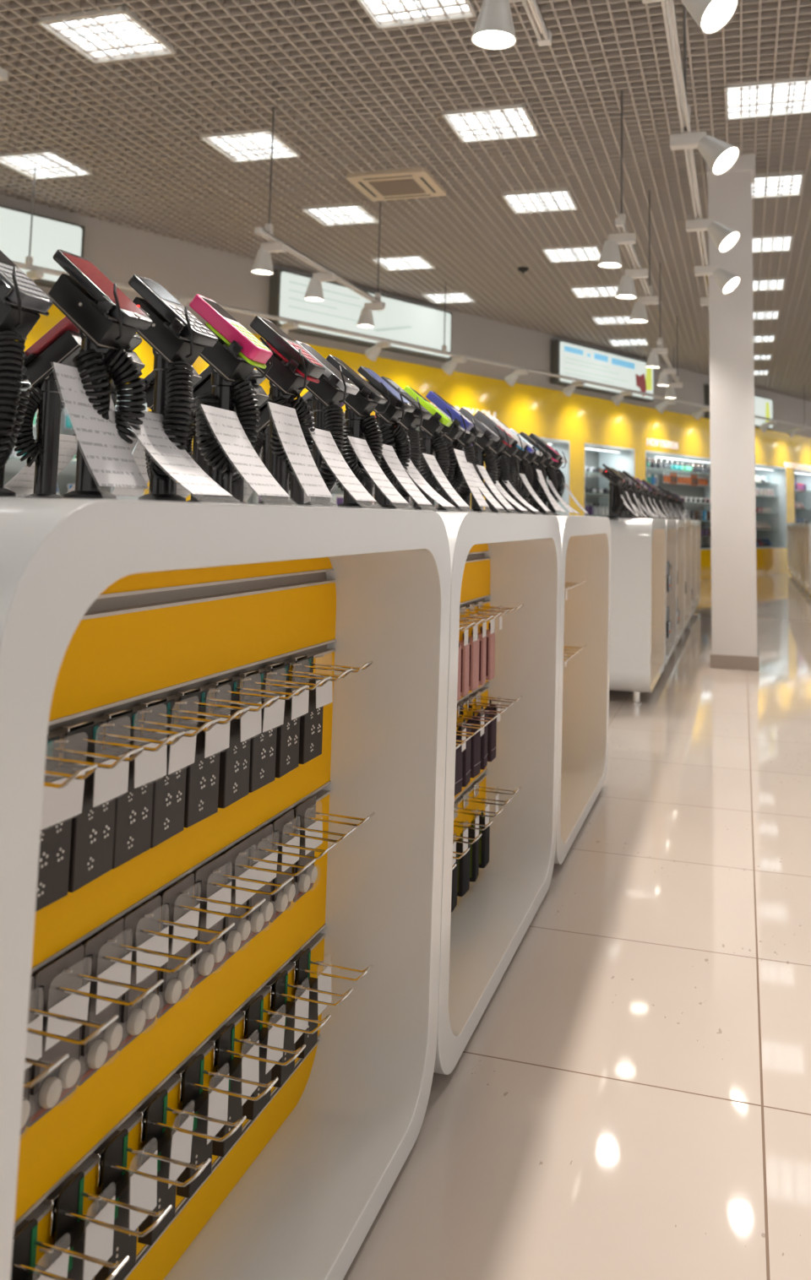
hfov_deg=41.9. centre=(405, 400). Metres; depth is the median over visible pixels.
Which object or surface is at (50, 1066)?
hook
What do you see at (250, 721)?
price card
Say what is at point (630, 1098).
floor
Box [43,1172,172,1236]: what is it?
hook
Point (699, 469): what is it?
headphones
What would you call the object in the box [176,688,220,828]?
pack
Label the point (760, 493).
device
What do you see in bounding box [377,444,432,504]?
placard
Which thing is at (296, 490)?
phone stand
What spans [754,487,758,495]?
device
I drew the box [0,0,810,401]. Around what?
ceiling
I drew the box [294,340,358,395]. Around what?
mobile phone
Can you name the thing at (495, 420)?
mobile phone
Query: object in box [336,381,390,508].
phone stand
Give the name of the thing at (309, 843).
price card
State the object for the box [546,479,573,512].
placard
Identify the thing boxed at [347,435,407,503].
placard
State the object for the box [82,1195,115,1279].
price card
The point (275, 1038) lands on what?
price card
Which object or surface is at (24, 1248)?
pack
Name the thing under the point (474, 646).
pouch
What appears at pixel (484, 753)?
pouch
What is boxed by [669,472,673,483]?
pack
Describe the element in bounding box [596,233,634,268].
track spotlight
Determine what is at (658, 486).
mobile phone
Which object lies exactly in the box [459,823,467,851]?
price card
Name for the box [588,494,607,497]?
glass shelf
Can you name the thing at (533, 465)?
phone stand
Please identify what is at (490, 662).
pouch
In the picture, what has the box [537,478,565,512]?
placard
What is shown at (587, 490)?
compact camera
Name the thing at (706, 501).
compact camera
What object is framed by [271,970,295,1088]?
pack
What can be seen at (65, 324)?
mobile phone
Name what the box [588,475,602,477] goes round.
glass shelf
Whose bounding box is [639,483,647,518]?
phone stand
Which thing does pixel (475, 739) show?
pouch
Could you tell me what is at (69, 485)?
handset
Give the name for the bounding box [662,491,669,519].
phone stand
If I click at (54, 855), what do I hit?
pack
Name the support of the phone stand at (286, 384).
on the display counter at (106, 605)
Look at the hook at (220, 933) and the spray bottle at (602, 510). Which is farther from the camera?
the spray bottle at (602, 510)
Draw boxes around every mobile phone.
[0,249,53,312]
[24,316,79,356]
[52,249,152,330]
[124,333,141,350]
[128,273,217,347]
[143,370,154,384]
[189,293,272,368]
[192,365,211,393]
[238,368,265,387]
[249,314,325,383]
[259,393,270,409]
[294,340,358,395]
[298,390,313,406]
[325,354,387,405]
[357,365,414,412]
[380,376,431,419]
[403,385,452,427]
[425,390,473,433]
[448,402,483,437]
[458,406,499,442]
[473,410,515,447]
[489,416,526,450]
[509,428,542,456]
[519,432,552,459]
[526,444,534,453]
[528,433,560,461]
[542,439,568,463]
[602,463,623,481]
[611,467,629,483]
[618,470,635,486]
[622,470,639,487]
[640,479,655,492]
[657,485,669,497]
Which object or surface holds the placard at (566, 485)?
on the display counter at (585, 541)
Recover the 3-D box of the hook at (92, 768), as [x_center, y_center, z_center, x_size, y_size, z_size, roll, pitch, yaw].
[-0.295,0.296,0.828,0.110,0.030,0.040,-1,-6,18]
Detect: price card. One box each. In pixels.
[24,1014,43,1069]
[37,1247,69,1279]
[40,739,85,829]
[44,969,90,1051]
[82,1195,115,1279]
[92,723,129,807]
[95,939,131,1014]
[129,1149,157,1236]
[134,710,167,788]
[135,914,168,984]
[168,701,196,775]
[168,1110,194,1188]
[171,891,200,954]
[204,689,230,758]
[206,869,231,928]
[206,1072,228,1144]
[235,851,256,909]
[239,1038,259,1106]
[240,677,260,742]
[256,838,277,889]
[262,672,285,732]
[265,1012,285,1073]
[281,822,299,871]
[291,663,309,720]
[292,985,309,1043]
[304,807,322,855]
[314,655,332,708]
[315,960,330,1015]
[451,835,455,866]
[457,722,466,752]
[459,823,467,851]
[460,618,467,645]
[469,614,477,641]
[471,810,478,837]
[476,709,483,736]
[478,612,486,637]
[481,799,488,824]
[487,608,494,634]
[491,788,498,814]
[493,697,499,721]
[494,606,501,629]
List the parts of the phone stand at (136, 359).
coil cord, post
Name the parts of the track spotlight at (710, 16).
lamp glass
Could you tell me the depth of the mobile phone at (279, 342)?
1.45 m
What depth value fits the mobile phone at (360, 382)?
1.75 m
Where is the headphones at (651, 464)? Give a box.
[647,457,654,469]
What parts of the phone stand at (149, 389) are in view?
coil cord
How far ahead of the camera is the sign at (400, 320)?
10.21 m
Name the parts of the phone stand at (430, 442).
post, coil cord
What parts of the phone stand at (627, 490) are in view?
coil cord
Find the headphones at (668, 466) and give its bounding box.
[664,459,670,470]
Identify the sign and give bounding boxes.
[0,205,85,287]
[268,268,451,362]
[550,339,653,401]
[704,385,772,429]
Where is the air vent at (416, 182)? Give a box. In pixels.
[346,166,446,200]
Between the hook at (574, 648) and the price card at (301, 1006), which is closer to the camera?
the price card at (301, 1006)
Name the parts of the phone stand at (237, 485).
coil cord, post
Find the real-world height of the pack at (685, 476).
0.160 m
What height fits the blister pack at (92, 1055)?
0.124 m
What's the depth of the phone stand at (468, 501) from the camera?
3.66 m
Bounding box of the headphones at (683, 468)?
[679,461,687,471]
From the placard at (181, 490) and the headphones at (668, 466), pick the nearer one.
the placard at (181, 490)
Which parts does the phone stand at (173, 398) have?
post, coil cord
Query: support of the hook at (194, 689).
attached to the display counter at (106, 605)
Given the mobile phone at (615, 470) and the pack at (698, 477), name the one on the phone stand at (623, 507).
the mobile phone at (615, 470)
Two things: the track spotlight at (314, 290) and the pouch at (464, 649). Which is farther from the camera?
the track spotlight at (314, 290)
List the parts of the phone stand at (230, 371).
post, coil cord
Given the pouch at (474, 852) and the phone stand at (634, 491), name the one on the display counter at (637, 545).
the phone stand at (634, 491)
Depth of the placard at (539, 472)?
3.04 m
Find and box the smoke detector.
[517,266,528,273]
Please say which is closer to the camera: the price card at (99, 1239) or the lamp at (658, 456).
the price card at (99, 1239)
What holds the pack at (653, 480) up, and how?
hanging from the glass shelf
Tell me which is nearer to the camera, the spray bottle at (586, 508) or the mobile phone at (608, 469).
the mobile phone at (608, 469)
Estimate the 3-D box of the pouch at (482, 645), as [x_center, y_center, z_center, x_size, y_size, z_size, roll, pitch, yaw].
[0.171,0.570,2.367,0.021,0.128,0.048,0,-6,13]
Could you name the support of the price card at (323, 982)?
hanging from the hook at (294, 961)
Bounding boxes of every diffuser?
[53,14,158,53]
[367,0,467,17]
[450,111,531,132]
[729,85,810,108]
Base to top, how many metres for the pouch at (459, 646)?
0.128 m
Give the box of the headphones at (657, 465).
[652,458,660,469]
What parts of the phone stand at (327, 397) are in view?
post, coil cord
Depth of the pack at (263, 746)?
1.29 m
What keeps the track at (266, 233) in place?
hanging from the ceiling
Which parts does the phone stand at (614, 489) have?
post, coil cord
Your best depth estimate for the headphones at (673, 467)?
15.75 m
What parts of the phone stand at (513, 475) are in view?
post, coil cord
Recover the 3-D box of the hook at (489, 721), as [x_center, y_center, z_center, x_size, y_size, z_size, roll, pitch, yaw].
[0.115,0.652,2.116,0.110,0.030,0.040,-1,-6,18]
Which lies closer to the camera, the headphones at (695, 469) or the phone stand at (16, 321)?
the phone stand at (16, 321)
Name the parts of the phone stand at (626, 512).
post, coil cord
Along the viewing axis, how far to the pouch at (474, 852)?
2.29 m
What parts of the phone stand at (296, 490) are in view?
post, coil cord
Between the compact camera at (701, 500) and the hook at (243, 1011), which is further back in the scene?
the compact camera at (701, 500)
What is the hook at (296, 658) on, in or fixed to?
attached to the display counter at (106, 605)
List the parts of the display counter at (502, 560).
slatwall panel, aluminium rail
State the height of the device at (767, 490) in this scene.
0.130 m
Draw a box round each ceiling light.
[0,149,93,179]
[36,3,176,64]
[198,128,301,162]
[300,201,380,226]
[357,0,476,29]
[369,254,435,271]
[420,290,476,303]
[440,104,539,142]
[500,187,577,214]
[540,244,601,262]
[569,283,618,298]
[591,314,637,325]
[607,336,648,346]
[724,76,810,120]
[751,170,803,199]
[752,233,792,252]
[752,276,785,291]
[753,309,779,319]
[753,333,775,342]
[753,353,771,360]
[753,369,768,374]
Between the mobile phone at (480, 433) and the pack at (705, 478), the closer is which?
the mobile phone at (480, 433)
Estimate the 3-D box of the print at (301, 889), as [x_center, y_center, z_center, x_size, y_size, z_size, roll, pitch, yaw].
[-0.139,0.672,1.450,0.001,0.005,0.064,-1,-6,18]
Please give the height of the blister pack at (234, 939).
0.124 m
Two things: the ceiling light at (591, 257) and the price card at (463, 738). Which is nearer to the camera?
the price card at (463, 738)
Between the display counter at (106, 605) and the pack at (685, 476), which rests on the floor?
the display counter at (106, 605)
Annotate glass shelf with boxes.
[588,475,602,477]
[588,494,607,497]
[696,504,710,506]
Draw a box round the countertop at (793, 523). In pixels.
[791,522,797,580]
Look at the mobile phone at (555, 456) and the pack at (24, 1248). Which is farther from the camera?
the mobile phone at (555, 456)
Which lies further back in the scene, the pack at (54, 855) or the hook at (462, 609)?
the hook at (462, 609)
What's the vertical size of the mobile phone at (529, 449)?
0.082 m
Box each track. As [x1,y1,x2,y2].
[0,67,7,81]
[11,165,810,428]
[254,108,385,308]
[521,0,551,46]
[614,90,652,296]
[656,262,678,382]
[661,0,709,309]
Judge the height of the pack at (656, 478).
0.160 m
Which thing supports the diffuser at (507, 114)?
attached to the ceiling light at (534, 132)
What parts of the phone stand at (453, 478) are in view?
post, coil cord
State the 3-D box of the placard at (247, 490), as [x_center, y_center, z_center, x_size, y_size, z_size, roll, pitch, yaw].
[-0.345,0.162,2.248,0.095,0.129,0.094,-1,-6,18]
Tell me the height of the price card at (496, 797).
0.058 m
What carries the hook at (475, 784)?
attached to the display counter at (502, 560)
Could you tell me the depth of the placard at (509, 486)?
2.75 m
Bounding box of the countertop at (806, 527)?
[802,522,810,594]
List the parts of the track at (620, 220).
suspension rod, rail, suspension rod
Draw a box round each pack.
[10,1218,48,1279]
[20,976,34,1135]
[26,945,84,1127]
[32,412,36,427]
[35,735,74,911]
[50,1171,94,1279]
[59,721,118,892]
[64,409,73,429]
[76,918,124,1085]
[94,1128,137,1279]
[103,709,155,868]
[117,895,161,1051]
[137,1089,176,1245]
[141,699,188,848]
[156,873,194,1018]
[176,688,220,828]
[176,1053,212,1198]
[189,854,226,988]
[211,1023,243,1157]
[212,678,250,808]
[221,837,250,964]
[240,670,277,792]
[242,994,271,1120]
[245,824,273,943]
[269,809,295,922]
[270,662,301,778]
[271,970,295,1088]
[292,795,317,902]
[294,656,324,764]
[294,948,317,1058]
[647,473,650,483]
[650,473,655,484]
[654,474,659,485]
[661,472,667,482]
[666,472,670,483]
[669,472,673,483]
[672,473,677,483]
[677,473,682,484]
[679,473,684,484]
[683,474,688,484]
[687,474,690,485]
[690,475,694,485]
[694,475,699,485]
[696,475,701,486]
[700,476,704,486]
[704,477,707,486]
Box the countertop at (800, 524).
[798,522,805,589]
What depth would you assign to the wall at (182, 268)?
9.47 m
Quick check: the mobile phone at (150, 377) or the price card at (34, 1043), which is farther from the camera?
the mobile phone at (150, 377)
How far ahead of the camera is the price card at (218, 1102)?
1.15 m
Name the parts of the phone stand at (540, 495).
post, coil cord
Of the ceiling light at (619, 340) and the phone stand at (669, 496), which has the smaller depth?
the phone stand at (669, 496)
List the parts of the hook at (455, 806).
plate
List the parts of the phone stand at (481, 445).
post, coil cord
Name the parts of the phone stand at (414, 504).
post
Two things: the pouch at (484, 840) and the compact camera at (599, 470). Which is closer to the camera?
the pouch at (484, 840)
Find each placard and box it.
[3,433,77,495]
[66,434,138,493]
[111,439,148,497]
[118,406,232,496]
[175,481,190,498]
[200,404,289,497]
[243,446,262,501]
[267,401,332,497]
[303,490,310,503]
[308,427,376,501]
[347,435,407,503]
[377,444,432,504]
[401,458,455,507]
[422,452,468,506]
[453,448,488,506]
[466,462,504,509]
[476,464,513,509]
[494,480,527,510]
[500,477,538,511]
[518,472,550,511]
[536,469,559,510]
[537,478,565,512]
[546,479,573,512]
[559,496,578,513]
[563,482,587,513]
[620,494,636,515]
[625,491,638,515]
[633,493,644,515]
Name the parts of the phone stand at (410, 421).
post, coil cord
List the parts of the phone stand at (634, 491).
coil cord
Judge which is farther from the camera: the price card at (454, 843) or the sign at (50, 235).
the sign at (50, 235)
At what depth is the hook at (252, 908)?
1.11 m
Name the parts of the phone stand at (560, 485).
post, coil cord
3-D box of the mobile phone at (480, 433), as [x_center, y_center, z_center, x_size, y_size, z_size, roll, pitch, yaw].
[0.131,0.044,2.454,0.098,0.083,0.049,-1,-7,23]
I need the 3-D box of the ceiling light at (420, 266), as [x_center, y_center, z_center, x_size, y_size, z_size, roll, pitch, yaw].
[-0.018,-1.241,9.403,0.464,0.060,0.464,-1,-6,18]
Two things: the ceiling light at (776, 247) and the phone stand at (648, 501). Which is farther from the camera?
the ceiling light at (776, 247)
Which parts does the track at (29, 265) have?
suspension rod, rail, suspension rod, suspension rod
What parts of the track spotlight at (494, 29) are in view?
lamp glass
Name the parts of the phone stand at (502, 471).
post, coil cord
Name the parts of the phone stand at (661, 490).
coil cord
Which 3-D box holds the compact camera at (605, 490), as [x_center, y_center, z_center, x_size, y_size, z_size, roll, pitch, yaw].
[2.710,1.228,14.256,0.064,0.082,0.110,-3,-7,34]
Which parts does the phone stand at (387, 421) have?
post, coil cord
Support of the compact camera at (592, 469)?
on the glass shelf at (589, 476)
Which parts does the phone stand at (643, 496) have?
coil cord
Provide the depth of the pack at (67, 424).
8.43 m
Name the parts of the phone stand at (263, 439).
coil cord, post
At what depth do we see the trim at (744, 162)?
6.46 m
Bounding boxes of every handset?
[67,483,73,490]
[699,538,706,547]
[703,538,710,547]
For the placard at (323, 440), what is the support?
on the display counter at (106, 605)
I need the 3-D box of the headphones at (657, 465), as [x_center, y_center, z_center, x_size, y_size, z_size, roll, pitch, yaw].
[3.634,0.924,15.366,0.079,0.167,0.168,-4,-8,42]
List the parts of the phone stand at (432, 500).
post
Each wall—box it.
[0,193,810,437]
[4,388,796,544]
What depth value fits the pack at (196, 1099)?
1.14 m
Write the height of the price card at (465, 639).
0.058 m
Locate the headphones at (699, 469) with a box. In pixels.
[695,462,701,473]
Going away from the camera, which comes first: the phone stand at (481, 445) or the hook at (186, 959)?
the hook at (186, 959)
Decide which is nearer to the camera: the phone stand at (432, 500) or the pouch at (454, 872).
the pouch at (454, 872)
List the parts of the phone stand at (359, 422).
post, coil cord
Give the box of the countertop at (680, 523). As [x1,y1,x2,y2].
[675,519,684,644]
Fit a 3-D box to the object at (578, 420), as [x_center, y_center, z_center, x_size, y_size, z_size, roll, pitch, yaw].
[0.749,0.947,11.874,0.380,2.400,30.000,-4,-8,41]
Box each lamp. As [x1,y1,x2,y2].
[585,446,619,452]
[653,455,710,463]
[754,466,773,470]
[793,471,810,474]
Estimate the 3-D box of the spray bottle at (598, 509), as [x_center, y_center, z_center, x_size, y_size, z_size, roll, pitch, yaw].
[2.571,1.453,14.099,0.054,0.155,0.053,7,-8,-43]
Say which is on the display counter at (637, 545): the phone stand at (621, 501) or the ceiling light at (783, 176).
the phone stand at (621, 501)
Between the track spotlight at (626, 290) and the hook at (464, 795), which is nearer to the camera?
the hook at (464, 795)
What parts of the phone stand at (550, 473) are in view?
post, coil cord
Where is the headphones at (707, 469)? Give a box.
[705,464,710,474]
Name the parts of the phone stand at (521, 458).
post, coil cord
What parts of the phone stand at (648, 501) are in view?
coil cord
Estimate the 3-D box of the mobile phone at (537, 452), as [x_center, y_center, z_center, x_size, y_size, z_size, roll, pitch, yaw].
[0.360,0.127,3.165,0.099,0.082,0.050,0,-6,15]
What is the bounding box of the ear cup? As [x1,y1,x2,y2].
[661,463,666,468]
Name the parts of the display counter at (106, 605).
aluminium rail, slatwall panel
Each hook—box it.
[10,1219,129,1279]
[23,1053,68,1087]
[27,1008,118,1044]
[33,955,163,1005]
[43,764,97,788]
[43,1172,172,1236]
[45,733,143,769]
[59,719,184,751]
[81,927,201,972]
[91,1129,211,1187]
[102,707,218,737]
[121,904,234,944]
[135,1090,246,1142]
[139,696,249,724]
[158,882,265,918]
[173,1055,278,1102]
[175,686,279,711]
[192,862,292,894]
[207,1025,305,1068]
[210,677,307,704]
[220,845,315,876]
[238,668,330,690]
[238,997,330,1036]
[244,830,335,859]
[264,972,352,1008]
[265,661,352,688]
[268,815,355,842]
[288,949,372,984]
[289,654,373,678]
[292,801,374,826]
[452,833,481,844]
[452,847,469,858]
[453,801,502,819]
[453,820,492,829]
[455,713,499,721]
[455,720,490,728]
[455,727,481,737]
[455,735,471,745]
[456,702,507,719]
[459,606,509,618]
[459,612,501,619]
[459,615,493,623]
[459,618,483,627]
[460,791,511,808]
[461,622,473,630]
[463,696,515,712]
[466,603,516,615]
[470,781,520,797]
[472,690,522,706]
[474,601,523,615]
[563,644,586,649]
[563,646,583,651]
[563,650,580,655]
[563,652,576,657]
[564,580,584,585]
[564,580,587,584]
[564,582,580,586]
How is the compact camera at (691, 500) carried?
on the glass shelf at (697, 505)
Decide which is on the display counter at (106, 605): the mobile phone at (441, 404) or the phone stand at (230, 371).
the phone stand at (230, 371)
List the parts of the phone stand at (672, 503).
coil cord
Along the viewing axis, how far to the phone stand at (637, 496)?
6.01 m
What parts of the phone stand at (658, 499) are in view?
coil cord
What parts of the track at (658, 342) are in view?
suspension rod, rail, suspension rod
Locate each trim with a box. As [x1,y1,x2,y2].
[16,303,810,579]
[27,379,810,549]
[705,153,754,183]
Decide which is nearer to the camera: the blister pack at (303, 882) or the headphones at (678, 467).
the blister pack at (303, 882)
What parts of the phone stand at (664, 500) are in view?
coil cord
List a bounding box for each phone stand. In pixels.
[0,266,48,497]
[13,330,81,498]
[46,273,149,499]
[71,348,145,499]
[132,296,204,502]
[141,366,201,480]
[185,377,211,502]
[194,322,272,504]
[231,383,269,504]
[253,406,270,504]
[254,340,314,505]
[288,400,313,506]
[303,365,355,507]
[310,409,345,448]
[335,452,344,491]
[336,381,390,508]
[361,435,374,506]
[365,380,411,509]
[393,396,423,509]
[409,483,417,507]
[413,408,453,511]
[431,451,434,507]
[436,412,466,511]
[452,418,477,512]
[465,455,471,509]
[468,426,500,512]
[484,429,509,513]
[498,433,522,513]
[509,439,536,514]
[520,442,540,514]
[529,445,547,515]
[538,449,559,515]
[547,451,565,515]
[601,469,622,517]
[607,470,624,517]
[609,471,625,517]
[618,476,628,517]
[622,477,633,518]
[624,478,634,518]
[624,479,639,518]
[632,481,640,518]
[634,481,643,518]
[638,482,645,518]
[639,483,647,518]
[640,483,648,518]
[642,485,651,518]
[645,486,652,518]
[646,486,656,518]
[650,488,658,518]
[654,490,661,519]
[656,489,663,519]
[658,490,664,519]
[660,492,667,519]
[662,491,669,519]
[664,495,670,519]
[665,493,672,519]
[667,493,672,519]
[668,496,674,519]
[671,499,676,519]
[677,498,682,519]
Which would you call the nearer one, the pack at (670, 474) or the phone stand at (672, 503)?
the phone stand at (672, 503)
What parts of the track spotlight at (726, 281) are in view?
lamp glass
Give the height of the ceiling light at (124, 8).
0.060 m
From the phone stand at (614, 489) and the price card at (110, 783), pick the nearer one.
the price card at (110, 783)
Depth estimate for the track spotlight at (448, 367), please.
10.33 m
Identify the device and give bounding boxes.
[10,446,27,458]
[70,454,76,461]
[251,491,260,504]
[330,493,343,504]
[699,527,704,536]
[703,527,708,536]
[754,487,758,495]
[758,488,762,495]
[761,488,766,496]
[765,488,770,496]
[770,488,773,496]
[797,482,800,490]
[801,483,806,491]
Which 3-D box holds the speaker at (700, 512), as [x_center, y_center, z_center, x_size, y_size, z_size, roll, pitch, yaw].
[4.538,1.783,16.341,0.084,0.150,0.090,-4,-8,38]
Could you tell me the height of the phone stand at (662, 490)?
0.230 m
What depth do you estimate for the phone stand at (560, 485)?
3.55 m
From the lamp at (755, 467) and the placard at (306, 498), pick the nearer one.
the placard at (306, 498)
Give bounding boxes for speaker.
[681,509,686,520]
[685,509,689,520]
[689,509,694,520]
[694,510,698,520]
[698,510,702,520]
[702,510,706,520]
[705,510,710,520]
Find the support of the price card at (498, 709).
hanging from the hook at (477, 693)
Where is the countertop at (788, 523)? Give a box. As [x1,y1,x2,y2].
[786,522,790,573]
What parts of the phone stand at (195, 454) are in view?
coil cord, post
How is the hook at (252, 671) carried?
attached to the display counter at (106, 605)
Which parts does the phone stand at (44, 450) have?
coil cord, post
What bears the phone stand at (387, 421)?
on the display counter at (106, 605)
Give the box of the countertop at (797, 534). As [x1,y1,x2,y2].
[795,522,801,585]
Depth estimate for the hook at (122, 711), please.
1.02 m
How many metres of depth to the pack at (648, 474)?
15.41 m
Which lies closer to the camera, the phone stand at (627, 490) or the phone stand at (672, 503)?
the phone stand at (627, 490)
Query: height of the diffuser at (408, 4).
0.012 m
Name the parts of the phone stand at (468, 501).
post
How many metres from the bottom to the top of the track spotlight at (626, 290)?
0.166 m
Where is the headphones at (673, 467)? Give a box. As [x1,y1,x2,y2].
[669,460,676,471]
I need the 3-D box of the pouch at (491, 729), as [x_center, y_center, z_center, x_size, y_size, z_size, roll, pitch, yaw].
[0.195,0.755,2.423,0.023,0.134,0.054,-1,-6,18]
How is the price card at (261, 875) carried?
hanging from the hook at (323, 852)
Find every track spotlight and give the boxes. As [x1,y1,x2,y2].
[250,241,286,275]
[303,271,335,301]
[356,302,384,327]
[470,0,529,49]
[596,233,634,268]
[614,268,648,299]
[629,295,658,323]
[641,0,737,34]
[645,347,667,368]
[656,368,676,386]
[664,382,682,398]
[669,131,738,175]
[685,218,739,252]
[694,265,739,294]
[699,297,708,305]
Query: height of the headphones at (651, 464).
0.167 m
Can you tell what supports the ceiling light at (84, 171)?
attached to the ceiling
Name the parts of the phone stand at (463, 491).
post, coil cord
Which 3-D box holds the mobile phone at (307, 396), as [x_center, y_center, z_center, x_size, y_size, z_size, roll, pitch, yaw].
[-0.230,0.018,2.292,0.098,0.083,0.049,-1,-7,22]
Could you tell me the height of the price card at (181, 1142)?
0.066 m
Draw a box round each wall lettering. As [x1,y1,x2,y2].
[429,402,495,417]
[645,438,677,449]
[782,461,810,470]
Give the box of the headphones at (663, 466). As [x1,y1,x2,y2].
[658,458,666,470]
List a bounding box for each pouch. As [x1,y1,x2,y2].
[450,853,457,912]
[454,730,462,796]
[455,833,470,896]
[456,643,461,700]
[457,719,471,786]
[458,633,469,696]
[466,712,480,777]
[467,629,479,690]
[467,821,478,882]
[473,812,489,867]
[476,706,488,770]
[477,625,486,685]
[483,700,496,761]
[485,623,494,680]
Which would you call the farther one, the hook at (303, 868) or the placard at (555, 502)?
the placard at (555, 502)
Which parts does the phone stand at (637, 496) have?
coil cord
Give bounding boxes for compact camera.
[585,466,589,472]
[585,487,589,493]
[588,466,596,473]
[589,487,596,493]
[595,488,602,493]
[596,467,602,473]
[602,488,608,494]
[683,496,689,502]
[688,497,694,502]
[694,497,699,503]
[698,497,704,503]
[703,498,709,503]
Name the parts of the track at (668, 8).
suspension rod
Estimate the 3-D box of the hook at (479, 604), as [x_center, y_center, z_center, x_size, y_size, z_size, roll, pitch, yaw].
[0.217,0.482,2.441,0.110,0.030,0.040,-1,-6,18]
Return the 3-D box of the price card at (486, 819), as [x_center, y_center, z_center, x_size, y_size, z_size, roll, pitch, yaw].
[0.172,0.897,2.306,0.013,0.058,0.036,-1,-6,19]
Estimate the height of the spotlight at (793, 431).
0.162 m
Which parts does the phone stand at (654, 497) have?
coil cord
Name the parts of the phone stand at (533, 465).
post, coil cord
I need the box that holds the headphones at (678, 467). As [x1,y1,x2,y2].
[674,461,681,471]
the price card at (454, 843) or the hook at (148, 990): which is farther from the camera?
the price card at (454, 843)
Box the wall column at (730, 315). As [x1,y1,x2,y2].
[707,169,757,656]
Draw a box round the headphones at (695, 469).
[689,462,697,473]
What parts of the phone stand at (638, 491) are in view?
coil cord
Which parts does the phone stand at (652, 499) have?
coil cord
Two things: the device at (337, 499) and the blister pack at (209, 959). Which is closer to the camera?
the blister pack at (209, 959)
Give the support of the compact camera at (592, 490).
on the glass shelf at (589, 496)
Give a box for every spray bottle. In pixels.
[584,503,588,515]
[588,503,592,515]
[592,503,596,515]
[596,503,600,515]
[600,503,604,515]
[603,504,607,515]
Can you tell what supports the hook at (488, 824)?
attached to the display counter at (502, 560)
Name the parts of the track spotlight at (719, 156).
lamp glass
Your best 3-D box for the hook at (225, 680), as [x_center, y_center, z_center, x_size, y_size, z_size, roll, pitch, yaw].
[-0.169,0.342,1.227,0.110,0.030,0.040,-1,-6,18]
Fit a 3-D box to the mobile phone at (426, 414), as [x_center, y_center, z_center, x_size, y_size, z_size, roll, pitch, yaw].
[-0.001,-0.004,2.038,0.098,0.083,0.049,-1,-7,22]
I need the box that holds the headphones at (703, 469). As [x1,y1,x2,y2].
[699,463,706,474]
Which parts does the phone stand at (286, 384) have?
post, coil cord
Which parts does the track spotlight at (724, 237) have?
lamp glass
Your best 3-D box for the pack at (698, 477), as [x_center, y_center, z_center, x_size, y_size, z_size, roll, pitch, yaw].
[4.622,1.270,16.646,0.076,0.160,0.078,2,-6,-8]
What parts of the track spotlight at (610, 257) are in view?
lamp glass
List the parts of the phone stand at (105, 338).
post, coil cord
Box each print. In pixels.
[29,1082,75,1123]
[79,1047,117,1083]
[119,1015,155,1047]
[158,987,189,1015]
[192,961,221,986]
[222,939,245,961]
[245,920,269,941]
[294,883,313,900]
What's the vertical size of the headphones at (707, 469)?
0.167 m
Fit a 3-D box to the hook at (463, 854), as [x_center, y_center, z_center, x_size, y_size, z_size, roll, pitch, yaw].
[0.062,0.836,1.948,0.110,0.030,0.040,-1,-6,18]
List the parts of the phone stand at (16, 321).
post, coil cord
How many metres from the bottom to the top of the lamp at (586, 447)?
0.022 m
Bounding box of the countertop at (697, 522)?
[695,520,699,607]
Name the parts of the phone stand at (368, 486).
post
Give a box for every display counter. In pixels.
[0,497,450,1279]
[433,511,561,1074]
[553,515,610,864]
[607,517,666,704]
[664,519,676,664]
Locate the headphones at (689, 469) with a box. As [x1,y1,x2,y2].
[685,461,691,472]
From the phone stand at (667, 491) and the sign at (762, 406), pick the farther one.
the sign at (762, 406)
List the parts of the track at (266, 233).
suspension rod, rail, suspension rod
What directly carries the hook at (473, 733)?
attached to the display counter at (502, 560)
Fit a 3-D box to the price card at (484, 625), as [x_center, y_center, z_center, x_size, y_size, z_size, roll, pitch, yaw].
[0.165,0.484,2.289,0.013,0.058,0.036,-1,-6,17]
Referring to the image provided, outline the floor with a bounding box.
[342,573,810,1279]
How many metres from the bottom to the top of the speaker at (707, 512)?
0.150 m
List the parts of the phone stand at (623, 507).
coil cord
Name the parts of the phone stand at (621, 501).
coil cord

